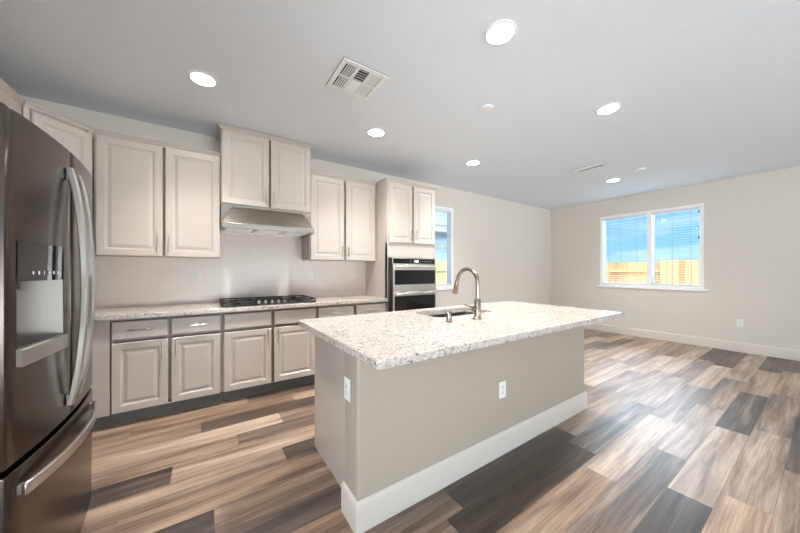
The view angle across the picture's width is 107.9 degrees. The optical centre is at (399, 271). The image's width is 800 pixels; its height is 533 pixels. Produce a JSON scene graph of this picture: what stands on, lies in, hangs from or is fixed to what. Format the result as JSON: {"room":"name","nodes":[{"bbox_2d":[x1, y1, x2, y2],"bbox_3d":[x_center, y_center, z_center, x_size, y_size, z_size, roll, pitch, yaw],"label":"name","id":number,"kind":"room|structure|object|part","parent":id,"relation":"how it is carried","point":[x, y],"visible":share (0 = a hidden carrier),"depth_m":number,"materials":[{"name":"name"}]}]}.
{"room":"kitchen","nodes":[
{"label":"kitchen","id":0,"kind":"room"},
{"bbox_2d":[19,95,549,306],"bbox_3d":[0.140,-0.108,4.768,8.610,2.740,0.140,0,0,-34],"label":"wall","id":1,"kind":"structure","parent":0,"point":[506,243],"depth_m":5.62,"materials":[{"name":"beige paint"}]},
{"bbox_2d":[21,101,103,256],"bbox_3d":[-2.839,-0.669,2.298,0.627,1.065,0.634,0,0,-34],"label":"upper cabinet","id":2,"kind":"object","parent":1,"relation":"attached to","point":[80,143],"visible":0.28,"depth_m":2.29,"materials":[{"name":"beige paint"}]},
{"bbox_3d":[-2.613,-1.185,2.252,0.034,0.032,0.397,0,0,11],"label":"crown molding","id":3,"kind":"part","parent":2,"relation":"part of","materials":[{"name":"beige paint"}]},
{"bbox_3d":[-2.614,-0.643,2.261,0.020,1.010,0.343,0,0,11],"label":"door","id":4,"kind":"part","parent":2,"relation":"part of","materials":[{"name":"beige paint"}]},
{"bbox_2d":[93,129,219,258],"bbox_3d":[-2.289,-0.669,2.829,0.915,1.065,0.363,0,0,-34],"label":"upper cabinet","id":5,"kind":"object","parent":1,"relation":"attached to","point":[153,198],"visible":1,"depth_m":2.68,"materials":[{"name":"beige paint"}]},
{"bbox_3d":[-2.398,-0.647,2.594,0.440,1.018,0.020,0,0,-34],"label":"door","id":6,"kind":"part","parent":5,"relation":"part of","materials":[{"name":"beige paint"}]},
{"bbox_3d":[-2.212,-1.185,2.715,0.915,0.032,0.034,0,0,-34],"label":"crown molding","id":7,"kind":"part","parent":5,"relation":"part of","materials":[{"name":"beige paint"}]},
{"bbox_3d":[-2.224,-0.251,2.676,0.011,0.145,0.038,0,0,-34],"label":"handle","id":8,"kind":"part","parent":5,"relation":"part of","materials":[{"name":"silver metal"}]},
{"bbox_3d":[-2.158,-0.251,2.721,0.011,0.145,0.038,0,0,-34],"label":"handle","id":9,"kind":"part","parent":5,"relation":"part of","materials":[{"name":"silver metal"}]},
{"bbox_3d":[-2.021,-0.647,2.847,0.429,1.018,0.020,0,0,-34],"label":"door","id":10,"kind":"part","parent":5,"relation":"part of","materials":[{"name":"beige paint"}]},
{"bbox_2d":[95,233,365,308],"bbox_3d":[-1.888,-0.160,3.314,3.339,1.044,0.008,0,0,-34],"label":"tile backsplash","id":11,"kind":"structure","parent":1,"relation":"attached to","point":[247,265],"depth_m":3.30,"materials":[{"name":"white tile"}]},
{"bbox_2d":[191,271,198,281],"bbox_3d":[-2.187,0.057,3.103,0.070,0.114,0.008,0,0,-34],"label":"wall outlet","id":12,"kind":"object","parent":11,"relation":"attached to","point":[194,274],"visible":1,"depth_m":3.10,"materials":[{"name":"white plastic"}]},
{"bbox_2d":[308,271,312,279],"bbox_3d":[-1.166,0.057,3.789,0.070,0.114,0.008,0,0,-34],"label":"wall outlet","id":13,"kind":"object","parent":11,"relation":"attached to","point":[310,273],"visible":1,"depth_m":3.79,"materials":[{"name":"white plastic"}]},
{"bbox_2d":[215,122,314,212],"bbox_3d":[-1.514,-1.077,3.309,0.976,0.788,0.430,0,0,-34],"label":"upper cabinet","id":14,"kind":"object","parent":1,"relation":"attached to","point":[257,169],"visible":0.88,"depth_m":3.13,"materials":[{"name":"beige paint"}]},
{"bbox_3d":[-1.606,-1.058,3.045,0.435,0.741,0.020,0,0,-34],"label":"door","id":15,"kind":"part","parent":14,"relation":"part of","materials":[{"name":"beige paint"}]},
{"bbox_3d":[-1.520,-1.452,3.318,0.976,0.038,0.409,0,0,-34],"label":"crown molding","id":16,"kind":"part","parent":14,"relation":"part of","materials":[{"name":"beige paint"}]},
{"bbox_3d":[-1.231,-1.058,3.297,0.433,0.741,0.020,0,0,-34],"label":"door","id":17,"kind":"part","parent":14,"relation":"part of","materials":[{"name":"beige paint"}]},
{"bbox_2d":[220,203,314,237],"bbox_3d":[-1.485,-0.552,3.266,0.896,0.257,0.519,0,0,-34],"label":"range hood","id":18,"kind":"object","parent":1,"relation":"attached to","point":[234,219],"visible":0.93,"depth_m":3.10,"materials":[{"name":"silver metal"}]},
{"bbox_2d":[302,170,375,261],"bbox_3d":[-0.779,-0.669,3.843,0.906,1.065,0.363,0,0,-34],"label":"upper cabinet","id":19,"kind":"object","parent":1,"relation":"attached to","point":[343,209],"visible":0.89,"depth_m":3.70,"materials":[{"name":"beige paint"}]},
{"bbox_3d":[-0.893,-0.647,3.605,0.428,1.018,0.020,0,0,-34],"label":"door","id":20,"kind":"part","parent":19,"relation":"part of","materials":[{"name":"beige paint"}]},
{"bbox_3d":[-0.703,-1.185,3.729,0.906,0.032,0.034,0,0,-34],"label":"crown molding","id":21,"kind":"part","parent":19,"relation":"part of","materials":[{"name":"beige paint"}]},
{"bbox_3d":[-0.519,-0.647,3.856,0.430,1.018,0.020,0,0,-34],"label":"door","id":22,"kind":"part","parent":19,"relation":"part of","materials":[{"name":"beige paint"}]},
{"bbox_2d":[435,205,452,289],"bbox_3d":[0.615,-0.400,5.065,0.880,1.457,0.158,0,0,-34],"label":"window","id":23,"kind":"structure","parent":1,"relation":"in","point":[449,246],"depth_m":5.23,"materials":[{"name":"white plastic"}]},
{"bbox_2d":[435,208,450,285],"bbox_3d":[0.624,-0.416,5.051,0.676,1.331,0.051,0,0,-34],"label":"window blind","id":24,"kind":"object","parent":23,"relation":"attached to","point":[436,209],"visible":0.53,"depth_m":5.13,"materials":[{"name":"white plastic"}]},
{"bbox_3d":[0.624,-1.060,5.051,0.676,0.043,0.050,0,0,-34],"label":"head rail","id":25,"kind":"part","parent":24,"relation":"part of","materials":[{"name":"white plastic"}]},
{"bbox_3d":[0.651,0.313,5.011,0.880,0.032,0.028,0,0,-34],"label":"sill","id":26,"kind":"part","parent":23,"relation":"part of","materials":[{"name":"white plastic"}]},
{"bbox_2d":[0,0,799,209],"bbox_3d":[2.803,-1.538,0.805,8.610,0.120,9.690,0,0,-34],"label":"ceiling","id":27,"kind":"structure","parent":0,"point":[706,90],"depth_m":2.23,"materials":[{"name":"white paint"}]},
{"bbox_2d":[187,70,217,86],"bbox_3d":[-1.512,-1.472,2.235,0.194,0.012,0.194,0,0,-34],"label":"recessed light","id":28,"kind":"object","parent":27,"relation":"in","point":[202,78],"visible":1,"depth_m":2.22,"materials":[{"name":"white plastic"}]},
{"bbox_2d":[326,57,388,100],"bbox_3d":[-0.335,-1.471,2.256,0.364,0.014,0.364,0,0,-34],"label":"ceiling vent","id":29,"kind":"object","parent":27,"relation":"in","point":[353,78],"visible":1,"depth_m":2.23,"materials":[{"name":"grey metal"}]},
{"bbox_2d":[367,128,384,136],"bbox_3d":[-0.255,-1.472,3.094,0.194,0.012,0.194,0,0,-34],"label":"recessed light","id":30,"kind":"object","parent":27,"relation":"in","point":[376,132],"visible":1,"depth_m":3.09,"materials":[{"name":"white plastic"}]},
{"bbox_2d":[466,160,479,164],"bbox_3d":[0.994,-1.472,3.963,0.194,0.012,0.194,0,0,-34],"label":"recessed light","id":31,"kind":"object","parent":27,"relation":"in","point":[471,162],"visible":1,"depth_m":3.94,"materials":[{"name":"white plastic"}]},
{"bbox_2d":[481,104,492,111],"bbox_3d":[0.786,-1.468,2.630,0.110,0.020,0.109,0,0,-34],"label":"ceiling detector","id":32,"kind":"object","parent":27,"relation":"attached to","point":[488,107],"visible":1,"depth_m":2.61,"materials":[{"name":"white plastic"}]},
{"bbox_2d":[484,19,516,44],"bbox_3d":[0.620,-1.472,1.803,0.194,0.012,0.194,0,0,-34],"label":"recessed light","id":33,"kind":"object","parent":27,"relation":"in","point":[499,32],"visible":1,"depth_m":1.79,"materials":[{"name":"white plastic"}]},
{"bbox_2d":[571,162,606,172],"bbox_3d":[2.688,-1.471,4.149,0.184,0.013,0.390,0,0,-34],"label":"ceiling vent","id":34,"kind":"object","parent":27,"relation":"in","point":[600,164],"visible":1,"depth_m":4.13,"materials":[{"name":"grey metal"}]},
{"bbox_2d":[595,102,620,114],"bbox_3d":[1.891,-1.472,2.647,0.194,0.012,0.194,0,0,-34],"label":"recessed light","id":35,"kind":"object","parent":27,"relation":"in","point":[608,108],"visible":1,"depth_m":2.63,"materials":[{"name":"white plastic"}]},
{"bbox_2d":[606,178,619,181],"bbox_3d":[3.457,-1.472,4.725,0.194,0.012,0.194,0,0,-34],"label":"recessed light","id":36,"kind":"object","parent":27,"relation":"in","point":[613,179],"visible":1,"depth_m":4.72,"materials":[{"name":"white plastic"}]},
{"bbox_2d":[80,329,799,532],"bbox_3d":[2.803,1.312,0.805,8.530,0.100,9.610,0,0,-34],"label":"floor","id":37,"kind":"structure","parent":0,"point":[669,437],"depth_m":1.90,"materials":[{"name":"wood"}]},
{"bbox_2d":[0,102,96,532],"bbox_3d":[-1.760,0.374,1.019,0.964,1.775,0.845,0,0,-34],"label":"refrigerator","id":38,"kind":"object","parent":37,"relation":"on","point":[48,280],"visible":1,"depth_m":1.08,"materials":[{"name":"grey metal"}]},
{"bbox_3d":[-1.336,0.051,1.030,0.024,0.034,0.023,0,0,-34],"label":"spout","id":39,"kind":"part","parent":38,"relation":"part of","materials":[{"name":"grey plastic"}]},
{"bbox_3d":[-1.343,0.049,1.044,0.115,1.125,0.420,0,0,-34],"label":"door","id":40,"kind":"part","parent":38,"relation":"part of","materials":[{"name":"grey metal"}]},
{"bbox_3d":[-1.308,-0.032,1.049,0.038,0.131,0.291,0,0,-30],"label":"control panel","id":41,"kind":"part","parent":38,"relation":"part of","materials":[{"name":"black glass"}]},
{"bbox_3d":[-1.461,0.925,1.220,0.115,0.583,0.845,0,0,-34],"label":"freezer drawer","id":42,"kind":"part","parent":38,"relation":"part of","materials":[{"name":"grey metal"}]},
{"bbox_3d":[-1.406,0.706,1.248,0.088,0.040,0.732,0,0,-34],"label":"handle","id":43,"kind":"part","parent":38,"relation":"part of","materials":[{"name":"silver metal"}]},
{"bbox_3d":[-1.356,0.064,1.224,0.065,0.988,0.026,0,0,-34],"label":"handle","id":44,"kind":"part","parent":38,"relation":"part of","materials":[{"name":"silver metal"}]},
{"bbox_3d":[-1.580,0.049,1.397,0.115,1.125,0.419,0,0,-34],"label":"door","id":45,"kind":"part","parent":38,"relation":"part of","materials":[{"name":"grey metal"}]},
{"bbox_3d":[-1.406,0.059,1.298,0.065,0.968,0.026,0,0,-34],"label":"handle","id":46,"kind":"part","parent":38,"relation":"part of","materials":[{"name":"silver metal"}]},
{"bbox_2d":[90,320,111,429],"bbox_3d":[-2.793,0.825,2.351,0.762,0.873,0.594,0,0,-34],"label":"base cabinet","id":47,"kind":"object","parent":37,"relation":"on","point":[101,341],"visible":0.21,"depth_m":2.29,"materials":[{"name":"beige paint"}]},
{"bbox_2d":[94,295,387,320],"bbox_3d":[-1.710,0.368,3.048,3.337,0.040,0.628,0,0,-34],"label":"countertop","id":48,"kind":"structure","parent":47,"relation":"on","point":[103,314],"depth_m":2.78,"materials":[{"name":"stone"}]},
{"bbox_2d":[219,295,315,307],"bbox_3d":[-1.462,0.324,3.234,0.906,0.046,0.524,0,0,-34],"label":"gas cooktop","id":49,"kind":"object","parent":48,"relation":"in","point":[246,301],"visible":1,"depth_m":3.12,"materials":[{"name":"black metal"}]},
{"bbox_2d":[111,313,221,424],"bbox_3d":[-2.146,0.825,2.756,0.761,0.873,0.643,0,0,-34],"label":"base cabinet","id":50,"kind":"object","parent":37,"relation":"on","point":[169,364],"visible":0.88,"depth_m":2.51,"materials":[{"name":"beige paint"}]},
{"bbox_3d":[-2.154,0.481,2.420,0.354,0.145,0.020,0,0,-34],"label":"drawer","id":51,"kind":"part","parent":50,"relation":"part of","materials":[{"name":"beige paint"}]},
{"bbox_3d":[-2.154,0.862,2.420,0.354,0.560,0.020,0,0,-34],"label":"door","id":52,"kind":"part","parent":50,"relation":"part of","materials":[{"name":"beige paint"}]},
{"bbox_3d":[-2.138,0.481,2.397,0.160,0.011,0.038,0,0,-34],"label":"handle","id":53,"kind":"part","parent":50,"relation":"part of","materials":[{"name":"silver metal"}]},
{"bbox_3d":[-2.020,0.662,2.476,0.011,0.145,0.038,0,0,-34],"label":"handle","id":54,"kind":"part","parent":50,"relation":"part of","materials":[{"name":"silver metal"}]},
{"bbox_3d":[-1.944,0.662,2.527,0.011,0.145,0.038,0,0,-34],"label":"handle","id":55,"kind":"part","parent":50,"relation":"part of","materials":[{"name":"silver metal"}]},
{"bbox_3d":[-1.838,0.481,2.632,0.362,0.145,0.020,0,0,-34],"label":"drawer","id":56,"kind":"part","parent":50,"relation":"part of","materials":[{"name":"beige paint"}]},
{"bbox_3d":[-1.838,0.862,2.632,0.362,0.560,0.020,0,0,-34],"label":"door","id":57,"kind":"part","parent":50,"relation":"part of","materials":[{"name":"beige paint"}]},
{"bbox_2d":[222,306,315,401],"bbox_3d":[-1.454,0.825,3.221,0.902,0.873,0.643,0,0,-34],"label":"base cabinet","id":58,"kind":"object","parent":37,"relation":"on","point":[263,351],"visible":0.79,"depth_m":2.95,"materials":[{"name":"beige paint"}]},
{"bbox_3d":[-1.491,0.481,2.865,0.417,0.145,0.020,0,0,-34],"label":"drawer","id":59,"kind":"part","parent":58,"relation":"part of","materials":[{"name":"beige paint"}]},
{"bbox_3d":[-1.491,0.862,2.865,0.417,0.560,0.020,0,0,-34],"label":"door","id":60,"kind":"part","parent":58,"relation":"part of","materials":[{"name":"beige paint"}]},
{"bbox_3d":[-1.117,0.862,3.117,0.433,0.560,0.020,0,0,-34],"label":"door","id":61,"kind":"part","parent":58,"relation":"part of","materials":[{"name":"beige paint"}]},
{"bbox_3d":[-1.117,0.481,3.117,0.433,0.145,0.020,0,0,-34],"label":"drawer","id":62,"kind":"part","parent":58,"relation":"part of","materials":[{"name":"beige paint"}]},
{"bbox_2d":[316,302,385,317],"bbox_3d":[-0.701,0.825,3.726,0.907,0.873,0.643,0,0,-34],"label":"base cabinet","id":63,"kind":"object","parent":37,"relation":"on","point":[374,307],"visible":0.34,"depth_m":3.46,"materials":[{"name":"beige paint"}]},
{"bbox_3d":[-0.736,0.481,3.372,0.429,0.145,0.020,0,0,-34],"label":"drawer","id":64,"kind":"part","parent":63,"relation":"part of","materials":[{"name":"beige paint"}]},
{"bbox_3d":[-0.353,0.481,3.630,0.426,0.145,0.020,0,0,-34],"label":"drawer","id":65,"kind":"part","parent":63,"relation":"part of","materials":[{"name":"beige paint"}]},
{"bbox_2d":[366,177,437,311],"bbox_3d":[0.015,0.034,4.196,0.860,2.455,0.663,0,0,-34],"label":"oven tower","id":66,"kind":"object","parent":37,"relation":"on","point":[405,211],"visible":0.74,"depth_m":3.93,"materials":[{"name":"beige paint"}]},
{"bbox_3d":[0.010,-0.760,3.850,0.370,0.776,0.020,0,0,-34],"label":"door","id":67,"kind":"part","parent":66,"relation":"part of","materials":[{"name":"beige paint"}]},
{"bbox_3d":[0.007,-1.177,4.207,0.860,0.032,0.636,0,0,-34],"label":"crown molding","id":68,"kind":"part","parent":66,"relation":"part of","materials":[{"name":"beige paint"}]},
{"bbox_2d":[388,258,436,311],"bbox_3d":[0.192,0.231,3.889,0.749,0.802,0.116,0,0,-34],"label":"wall oven","id":69,"kind":"object","parent":66,"relation":"in","point":[411,281],"visible":0.91,"depth_m":3.84,"materials":[{"name":"silver metal"}]},
{"bbox_3d":[0.197,-0.131,3.905,0.715,0.079,0.012,0,0,-34],"label":"control panel","id":70,"kind":"part","parent":69,"relation":"part of","materials":[{"name":"silver metal"}]},
{"bbox_3d":[0.203,0.444,3.897,0.715,0.355,0.030,0,0,-34],"label":"oven door","id":71,"kind":"part","parent":69,"relation":"part of","materials":[{"name":"black glass"}]},
{"bbox_3d":[0.203,0.087,3.897,0.715,0.349,0.030,0,0,-34],"label":"microwave door","id":72,"kind":"part","parent":69,"relation":"part of","materials":[{"name":"silver metal"}]},
{"bbox_3d":[0.201,-0.130,3.899,0.691,0.064,0.002,0,0,-34],"label":"control glass","id":73,"kind":"part","parent":69,"relation":"part of","materials":[{"name":"black glass"}]},
{"bbox_3d":[0.223,0.294,3.867,0.655,0.024,0.045,0,0,-34],"label":"handle","id":74,"kind":"part","parent":69,"relation":"part of","materials":[{"name":"silver metal"}]},
{"bbox_3d":[0.223,-0.053,3.867,0.655,0.024,0.045,0,0,-34],"label":"handle","id":75,"kind":"part","parent":69,"relation":"part of","materials":[{"name":"silver metal"}]},
{"bbox_3d":[0.339,-0.760,4.071,0.376,0.776,0.020,0,0,-34],"label":"door","id":76,"kind":"part","parent":66,"relation":"part of","materials":[{"name":"beige paint"}]},
{"bbox_2d":[315,326,586,532],"bbox_3d":[0.523,0.826,2.382,2.332,0.872,0.845,0,0,-34],"label":"kitchen island","id":77,"kind":"object","parent":37,"relation":"on","point":[407,433],"visible":0.7,"depth_m":1.74,"materials":[{"name":"beige paint"}]},
{"bbox_2d":[344,376,349,401],"bbox_3d":[-0.273,0.607,1.497,0.008,0.114,0.070,0,0,-34],"label":"wall outlet","id":78,"kind":"object","parent":77,"relation":"attached to","point":[346,380],"visible":1,"depth_m":1.49,"materials":[{"name":"white plastic"}]},
{"bbox_2d":[345,382,347,396],"bbox_3d":[-0.275,0.607,1.496,0.002,0.068,0.033,0,0,-34],"label":"receptacle","id":79,"kind":"object","parent":78,"relation":"attached to","point":[346,383],"depth_m":1.49,"materials":[{"name":"white plastic"}]},
{"bbox_2d":[299,301,623,369],"bbox_3d":[0.589,0.368,2.265,2.393,0.040,1.133,0,0,-34],"label":"island countertop","id":80,"kind":"structure","parent":77,"relation":"on","point":[384,340],"depth_m":1.79,"materials":[{"name":"stone"}]},
{"bbox_2d":[445,311,452,322],"bbox_3d":[0.335,0.310,1.987,0.048,0.075,0.048,0,0,-34],"label":"soap dispenser","id":81,"kind":"object","parent":80,"relation":"in","point":[448,313],"visible":1,"depth_m":1.97,"materials":[{"name":"silver metal"}]},
{"bbox_2d":[428,312,473,316],"bbox_3d":[0.463,0.463,2.484,0.664,0.148,0.367,0,0,-34],"label":"sink","id":82,"kind":"object","parent":80,"relation":"in","point":[455,313],"visible":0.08,"depth_m":2.73,"materials":[{"name":"silver metal"}]},
{"bbox_2d":[453,267,481,319],"bbox_3d":[0.466,0.159,2.177,0.152,0.376,0.278,0,0,-34],"label":"kitchen faucet","id":83,"kind":"object","parent":80,"relation":"on","point":[476,308],"visible":1,"depth_m":2.10,"materials":[{"name":"silver metal"}]},
{"bbox_3d":[0.504,0.259,2.074,0.100,0.053,0.033,0,0,-34],"label":"lever handle","id":84,"kind":"part","parent":83,"relation":"part of","materials":[{"name":"silver metal"}]},
{"bbox_3d":[0.708,1.186,2.107,2.332,0.152,0.182,0,0,-34],"label":"baseboard","id":85,"kind":"part","parent":77,"relation":"part of","materials":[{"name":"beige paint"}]},
{"bbox_2d":[499,380,505,398],"bbox_3d":[0.709,0.820,2.012,0.070,0.114,0.008,0,0,-34],"label":"wall outlet","id":86,"kind":"object","parent":77,"relation":"attached to","point":[502,385],"visible":1,"depth_m":2.01,"materials":[{"name":"white plastic"}]},
{"bbox_2d":[501,385,504,394],"bbox_3d":[0.711,0.820,2.010,0.033,0.068,0.002,0,0,-34],"label":"receptacle","id":87,"kind":"object","parent":86,"relation":"attached to","point":[502,386],"depth_m":2.01,"materials":[{"name":"white plastic"}]},
{"bbox_2d":[550,166,799,349],"bbox_3d":[6.357,-0.108,3.108,0.140,2.740,9.550,0,0,-34],"label":"wall","id":88,"kind":"structure","parent":0,"point":[752,222],"depth_m":4.71,"materials":[{"name":"beige paint"}]},
{"bbox_2d":[597,203,708,290],"bbox_3d":[4.700,-0.401,5.540,0.158,1.475,1.653,0,0,-34],"label":"window","id":89,"kind":"structure","parent":88,"relation":"in","point":[650,223],"depth_m":5.48,"materials":[{"name":"white plastic"}]},
{"bbox_2d":[603,214,646,284],"bbox_3d":[4.486,-0.417,5.830,0.051,1.349,0.730,0,0,-34],"label":"window blind","id":90,"kind":"object","parent":89,"relation":"attached to","point":[639,215],"visible":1,"depth_m":5.86,"materials":[{"name":"white plastic"}]},
{"bbox_3d":[4.457,-0.400,5.873,0.051,1.296,0.004,0,0,-34],"label":"ladder cord","id":91,"kind":"part","parent":90,"relation":"part of","materials":[{"name":"white fabric"}]},
{"bbox_3d":[4.486,-1.070,5.830,0.050,0.043,0.730,0,0,-34],"label":"head rail","id":92,"kind":"part","parent":90,"relation":"part of","materials":[{"name":"white plastic"}]},
{"bbox_3d":[4.486,0.250,5.830,0.046,0.016,0.726,0,0,-34],"label":"rail","id":93,"kind":"part","parent":90,"relation":"part of","materials":[{"name":"white plastic"}]},
{"bbox_3d":[4.646,0.321,5.504,0.028,0.032,1.653,0,0,-34],"label":"sill","id":94,"kind":"part","parent":89,"relation":"part of","materials":[{"name":"white plastic"}]},
{"bbox_2d":[652,207,699,285],"bbox_3d":[4.902,-0.417,5.191,0.073,1.349,0.643,0,0,-34],"label":"window blind","id":95,"kind":"object","parent":89,"relation":"attached to","point":[692,208],"visible":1,"depth_m":5.14,"materials":[{"name":"white plastic"}]},
{"bbox_3d":[4.912,-1.070,5.197,0.050,0.043,0.643,0,0,-34],"label":"head rail","id":96,"kind":"part","parent":95,"relation":"part of","materials":[{"name":"white plastic"}]},
{"bbox_3d":[4.912,0.250,5.197,0.046,0.016,0.639,0,0,-34],"label":"rail","id":97,"kind":"part","parent":95,"relation":"part of","materials":[{"name":"white plastic"}]},
{"bbox_3d":[5.026,-0.400,5.026,0.051,1.296,0.004,0,0,-34],"label":"ladder cord","id":98,"kind":"part","parent":95,"relation":"part of","materials":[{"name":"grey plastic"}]},
{"bbox_2d":[584,323,799,360],"bbox_3d":[6.258,1.187,3.116,0.016,0.149,9.394,0,0,-34],"label":"baseboard","id":99,"kind":"structure","parent":88,"relation":"attached to","point":[791,354],"depth_m":4.85,"materials":[{"name":"beige paint"}]},
{"bbox_2d":[737,319,742,326],"bbox_3d":[5.304,0.811,4.542,0.008,0.114,0.070,0,0,-34],"label":"wall outlet","id":100,"kind":"object","parent":88,"relation":"attached to","point":[739,321],"visible":1,"depth_m":4.54,"materials":[{"name":"white plastic"}]},
{"bbox_3d":[-0.674,-0.108,-1.615,0.140,2.740,9.550,0,0,-34],"label":"wall","id":101,"kind":"structure","parent":0,"visible":0},
{"bbox_2d":[0,78,24,113],"bbox_3d":[-2.342,-0.890,1.326,0.362,0.623,1.573,0,0,-34],"label":"upper cabinet","id":102,"kind":"object","parent":101,"relation":"attached to","point":[8,96],"visible":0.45,"depth_m":1.92,"materials":[{"name":"beige paint"}]},
{"bbox_3d":[-2.442,-0.868,1.714,0.020,0.571,0.760,0,0,-34],"label":"door","id":103,"kind":"part","parent":102,"relation":"part of","materials":[{"name":"beige paint"}]},
{"label":"outside","id":104,"kind":"structure","parent":0,"visible":0},
{"bbox_3d":[3.307,1.662,5.836,40.000,0.300,38.000,0,0,-34],"label":"ground","id":105,"kind":"structure","parent":104,"visible":0},
{"bbox_2d":[435,212,446,260],"bbox_3d":[-0.467,-1.018,14.143,9.800,5.060,7.000,0,0,-34],"label":"neighbor house","id":106,"kind":"structure","parent":105,"relation":"on","point":[440,256],"depth_m":11.93,"materials":[{"name":"blue"}]},
{"bbox_2d":[435,261,446,283],"bbox_3d":[2.510,0.588,10.052,8.378,1.848,0.148,0,0,-34],"label":"wooden fence","id":107,"kind":"object","parent":105,"relation":"on","point":[441,270],"visible":0.02,"depth_m":9.33,"materials":[{"name":"beige wood"}]},
{"bbox_3d":[2.490,-0.042,10.082,8.378,0.090,0.039,0,0,-34],"label":"rail","id":108,"kind":"part","parent":107,"relation":"part of","materials":[{"name":"beige wood"}]},
{"bbox_2d":[606,262,659,283],"bbox_3d":[7.223,0.609,10.666,0.148,1.807,3.550,0,0,-34],"label":"wooden fence","id":109,"kind":"object","parent":105,"relation":"on","point":[611,268],"visible":0.11,"depth_m":9.88,"materials":[{"name":"brown wood"}]},
{"bbox_3d":[7.405,0.627,10.343,0.090,1.770,0.090,0,0,-34],"label":"post","id":110,"kind":"part","parent":109,"relation":"part of","materials":[{"name":"brown wood"}]},
{"bbox_3d":[7.253,-0.009,10.686,0.039,0.090,3.550,0,0,-34],"label":"rail","id":111,"kind":"part","parent":109,"relation":"part of","materials":[{"name":"brown wood"}]},
{"bbox_2d":[660,260,699,284],"bbox_3d":[9.637,0.573,7.046,0.057,1.818,5.112,0,0,-34],"label":"wooden fence","id":112,"kind":"object","parent":105,"relation":"on","point":[679,271],"visible":0.09,"depth_m":8.77,"materials":[{"name":"brown wood"}]}
]}

